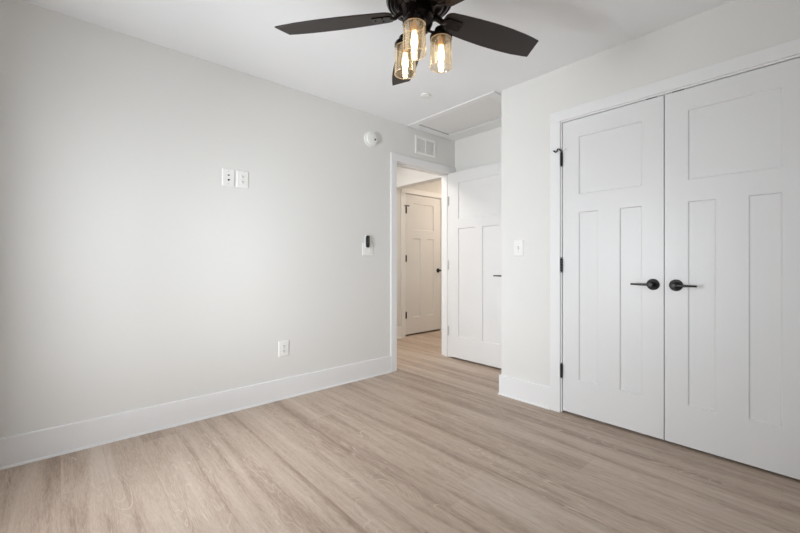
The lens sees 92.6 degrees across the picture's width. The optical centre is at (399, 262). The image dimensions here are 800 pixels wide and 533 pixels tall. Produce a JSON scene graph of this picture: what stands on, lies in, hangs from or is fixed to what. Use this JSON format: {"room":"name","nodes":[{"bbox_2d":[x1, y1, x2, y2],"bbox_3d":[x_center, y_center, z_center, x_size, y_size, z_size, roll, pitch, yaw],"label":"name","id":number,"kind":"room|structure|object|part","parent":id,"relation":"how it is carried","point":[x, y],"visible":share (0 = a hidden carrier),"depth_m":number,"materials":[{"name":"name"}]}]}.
{"room":"empty bedroom","nodes":[
{"label":"empty bedroom","id":0,"kind":"room"},
{"bbox_2d":[0,0,454,437],"bbox_3d":[-0.039,-0.160,3.831,6.170,2.440,0.120,0,0,-42],"label":"wall","id":1,"kind":"structure","parent":0,"point":[132,277],"depth_m":2.44,"materials":[{"name":"white paint"}]},
{"bbox_2d":[0,356,391,469],"bbox_3d":[-1.147,0.981,2.752,2.840,0.158,0.021,0,0,-42],"label":"baseboard","id":2,"kind":"structure","parent":1,"relation":"attached to","point":[29,447],"depth_m":2.44,"materials":[{"name":"white paint"}]},
{"bbox_2d":[222,168,234,186],"bbox_3d":[-1.211,-0.602,2.699,0.084,0.122,0.016,0,0,-42],"label":"plate","id":3,"kind":"object","parent":1,"relation":"attached to","point":[228,175],"visible":1,"depth_m":2.70,"materials":[{"name":"white plastic"}]},
{"bbox_2d":[237,170,248,188],"bbox_3d":[-1.139,-0.602,2.767,0.084,0.122,0.009,0,0,-42],"label":"wall outlet","id":4,"kind":"object","parent":1,"relation":"attached to","point":[242,176],"visible":1,"depth_m":2.77,"materials":[{"name":"white plastic"}]},
{"bbox_2d":[278,340,288,356],"bbox_3d":[-0.904,0.670,2.976,0.084,0.122,0.009,0,0,-42],"label":"wall outlet","id":5,"kind":"object","parent":1,"relation":"attached to","point":[283,346],"visible":1,"depth_m":2.97,"materials":[{"name":"white plastic"}]},
{"bbox_2d":[362,243,373,255],"bbox_3d":[-0.294,-0.123,3.518,0.128,0.118,0.010,0,0,-42],"label":"switch plate","id":6,"kind":"object","parent":1,"relation":"attached to","point":[369,251],"visible":0.99,"depth_m":3.52,"materials":[{"name":"white plastic"}]},
{"bbox_2d":[364,131,376,146],"bbox_3d":[-0.263,-1.140,3.522,0.140,0.140,0.044,0,0,-42],"label":"smoke detector","id":7,"kind":"object","parent":1,"relation":"attached to","point":[370,138],"visible":1,"depth_m":3.50,"materials":[{"name":"white plastic"}]},
{"bbox_2d":[390,152,455,371],"bbox_3d":[0.227,-0.003,4.057,0.955,2.126,0.138,0,0,-42],"label":"door frame","id":8,"kind":"structure","parent":1,"relation":"attached to","point":[394,157],"depth_m":3.83,"materials":[{"name":"white paint"}]},
{"bbox_2d":[415,135,435,157],"bbox_3d":[0.269,-1.215,4.018,0.298,0.190,0.010,0,0,-42],"label":"air vent","id":9,"kind":"object","parent":1,"relation":"in","point":[424,146],"visible":1,"depth_m":4.01,"materials":[{"name":"white plastic"}]},
{"bbox_3d":[-0.300,-0.192,3.503,0.052,0.120,0.010,0,0,-42],"label":"remote holder","id":10,"kind":"object","parent":1,"relation":"attached to","visible":0},
{"bbox_2d":[366,235,369,247],"bbox_3d":[-0.294,-0.192,3.490,0.038,0.112,0.017,0,0,-42],"label":"remote control","id":11,"kind":"object","parent":10,"relation":"attached to","point":[367,236],"visible":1,"depth_m":3.48,"materials":[{"name":"black plastic"}]},
{"bbox_2d":[21,0,733,140],"bbox_3d":[0.502,-1.480,3.222,6.170,0.200,5.330,0,0,-42],"label":"ceiling","id":12,"kind":"structure","parent":0,"point":[353,68],"depth_m":2.37,"materials":[{"name":"white paint"}]},
{"bbox_2d":[275,0,537,84],"bbox_3d":[0.125,-1.117,1.638,1.260,0.526,1.226,0,0,-42],"label":"ceiling fan","id":13,"kind":"object","parent":12,"relation":"hanging from","point":[417,17],"visible":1,"depth_m":1.72,"materials":[{"name":"black wood"}]},
{"bbox_3d":[-0.295,-1.082,1.734,0.540,0.006,0.136,0,13,11],"label":"blade","id":14,"kind":"part","parent":13,"relation":"part of","materials":[{"name":"brown wood"}]},
{"bbox_3d":[0.024,-0.910,1.733,0.027,0.077,0.027,0,0,-42],"label":"bulb","id":15,"kind":"part","parent":13,"relation":"part of","materials":[{"name":"white glass"}]},
{"bbox_2d":[402,43,408,54],"bbox_3d":[0.024,-0.967,1.733,0.032,0.038,0.032,0,0,-42],"label":"bulb socket","id":16,"kind":"object","parent":13,"relation":"attached to","point":[405,46],"depth_m":1.72,"materials":[{"name":"gold metal"}]},
{"bbox_3d":[0.037,-1.082,2.046,0.137,0.006,0.540,-13,2,-7],"label":"blade","id":17,"kind":"part","parent":13,"relation":"part of","materials":[{"name":"black wood"}]},
{"bbox_2d":[410,20,417,32],"bbox_3d":[0.059,-0.967,1.570,0.032,0.038,0.032,0,0,-42],"label":"bulb socket","id":18,"kind":"object","parent":13,"relation":"attached to","point":[413,23],"depth_m":1.56,"materials":[{"name":"gold metal"}]},
{"bbox_3d":[0.059,-0.910,1.570,0.027,0.077,0.027,0,0,-42],"label":"bulb","id":19,"kind":"part","parent":13,"relation":"part of","materials":[{"name":"white glass"}]},
{"bbox_2d":[437,35,444,46],"bbox_3d":[0.180,-0.967,1.673,0.032,0.038,0.032,0,0,-42],"label":"bulb socket","id":20,"kind":"object","parent":13,"relation":"attached to","point":[440,38],"depth_m":1.66,"materials":[{"name":"gold metal"}]},
{"bbox_3d":[0.180,-0.910,1.673,0.027,0.077,0.027,0,0,-42],"label":"bulb","id":21,"kind":"part","parent":13,"relation":"part of","materials":[{"name":"white glass"}]},
{"bbox_3d":[0.351,-1.082,1.378,0.136,0.006,0.540,18,-12,-42],"label":"blade","id":22,"kind":"part","parent":13,"relation":"part of","materials":[{"name":"brown wood"}]},
{"bbox_3d":[0.436,-1.082,1.826,0.540,0.006,0.136,0,-13,-25],"label":"blade","id":23,"kind":"part","parent":13,"relation":"part of","materials":[{"name":"brown wood"}]},
{"bbox_2d":[420,93,429,98],"bbox_3d":[0.207,-1.371,3.140,0.086,0.018,0.086,0,0,-42],"label":"sprinkler cover","id":24,"kind":"object","parent":12,"relation":"attached to","point":[424,95],"visible":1,"depth_m":3.13,"materials":[{"name":"white plastic"}]},
{"bbox_2d":[407,91,500,138],"bbox_3d":[0.637,-1.379,3.649,0.600,0.022,1.030,0,0,-42],"label":"attic hatch","id":25,"kind":"object","parent":12,"relation":"attached to","point":[486,107],"visible":0.73,"depth_m":3.65,"materials":[{"name":"white paint"}]},
{"bbox_3d":[0.637,-1.383,3.633,0.450,0.014,0.838,0,0,-42],"label":"hatch panel","id":26,"kind":"part","parent":25,"relation":"part of","materials":[{"name":"white paint"}]},
{"bbox_2d":[0,330,799,532],"bbox_3d":[0.502,1.110,3.222,6.170,0.100,5.330,0,0,-42],"label":"floor","id":27,"kind":"structure","parent":0,"point":[431,444],"depth_m":1.90,"materials":[{"name":"wood"}]},
{"bbox_2d":[397,180,441,326],"bbox_3d":[-0.181,-0.160,5.323,4.400,2.440,0.120,0,0,-42],"label":"wall","id":28,"kind":"structure","parent":0,"point":[434,187],"depth_m":5.40,"materials":[{"name":"white paint"}]},
{"bbox_2d":[397,326,401,337],"bbox_3d":[-0.841,0.981,4.643,2.310,0.158,0.021,0,0,-42],"label":"baseboard","id":29,"kind":"structure","parent":28,"relation":"attached to","point":[399,328],"depth_m":5.38,"materials":[{"name":"white paint"}]},
{"bbox_2d":[401,188,441,336],"bbox_3d":[0.361,-0.004,5.714,0.912,2.127,0.017,0,0,-42],"label":"door frame","id":30,"kind":"structure","parent":28,"relation":"attached to","point":[404,191],"depth_m":5.44,"materials":[{"name":"white paint"}]},
{"bbox_2d":[404,194,440,334],"bbox_3d":[0.348,0.025,5.697,0.792,2.022,0.098,0,0,-42],"label":"door","id":31,"kind":"structure","parent":28,"relation":"in","point":[423,214],"depth_m":5.71,"materials":[{"name":"white paint"}]},
{"bbox_2d":[397,166,441,189],"bbox_3d":[0.269,-1.200,4.914,0.130,0.359,1.090,0,0,-42],"label":"wall header","id":32,"kind":"structure","parent":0,"point":[406,177],"depth_m":4.95,"materials":[{"name":"white paint"}]},
{"bbox_2d":[455,127,500,171],"bbox_3d":[1.802,-0.160,3.099,0.120,2.440,3.420,0,0,-42],"label":"wall","id":33,"kind":"structure","parent":0,"point":[484,148],"depth_m":4.09,"materials":[{"name":"white paint"}]},
{"bbox_2d":[448,162,500,367],"bbox_3d":[0.817,0.025,3.973,0.161,2.030,0.806,0,0,-42],"label":"door","id":34,"kind":"structure","parent":33,"relation":"in","point":[474,194],"depth_m":3.99,"materials":[{"name":"white paint"}]},
{"bbox_2d":[501,0,799,386],"bbox_3d":[1.814,-0.160,2.471,0.695,2.440,2.225,0,0,-42],"label":"wall","id":35,"kind":"structure","parent":0,"point":[736,28],"depth_m":2.79,"materials":[{"name":"white paint"}]},
{"bbox_2d":[514,240,522,255],"bbox_3d":[0.912,-0.113,2.950,0.018,0.122,0.080,0,0,-42],"label":"light switch","id":36,"kind":"object","parent":35,"relation":"attached to","point":[518,244],"visible":1,"depth_m":2.95,"materials":[{"name":"white plastic"}]},
{"bbox_2d":[498,374,549,409],"bbox_3d":[1.188,0.981,3.138,0.686,0.158,0.437,0,0,-42],"label":"baseboard","id":37,"kind":"structure","parent":35,"relation":"attached to","point":[535,394],"depth_m":2.90,"materials":[{"name":"white paint"}]},
{"bbox_2d":[552,95,664,439],"bbox_3d":[1.320,0.029,2.486,0.098,2.027,0.664,0,0,-42],"label":"door","id":38,"kind":"structure","parent":35,"relation":"in","point":[612,264],"depth_m":2.44,"materials":[{"name":"white paint"}]},
{"bbox_3d":[1.441,0.131,2.291,0.014,0.015,0.105,0,0,-42],"label":"lever","id":39,"kind":"part","parent":38,"relation":"part of","materials":[{"name":"black metal"}]},
{"bbox_3d":[1.492,0.131,2.266,0.063,0.067,0.067,0,0,-42],"label":"handle","id":40,"kind":"part","parent":38,"relation":"part of","materials":[{"name":"black metal"}]},
{"bbox_2d":[550,38,799,412],"bbox_3d":[1.589,-0.005,2.279,0.137,2.130,1.382,0,0,-42],"label":"door frame","id":41,"kind":"structure","parent":35,"relation":"attached to","point":[791,48],"depth_m":2.66,"materials":[{"name":"white paint"}]},
{"bbox_2d":[665,58,799,479],"bbox_3d":[1.748,0.029,2.004,0.098,2.027,0.615,0,0,-42],"label":"door","id":42,"kind":"structure","parent":35,"relation":"in","point":[732,144],"depth_m":2.01,"materials":[{"name":"white paint"}]},
{"bbox_3d":[1.568,0.131,2.181,0.063,0.067,0.067,0,0,-42],"label":"handle","id":43,"kind":"part","parent":42,"relation":"part of","materials":[{"name":"black metal"}]},
{"bbox_3d":[1.586,0.131,2.127,0.014,0.015,0.105,0,0,-42],"label":"lever","id":44,"kind":"part","parent":42,"relation":"part of","materials":[{"name":"black metal"}]}
]}

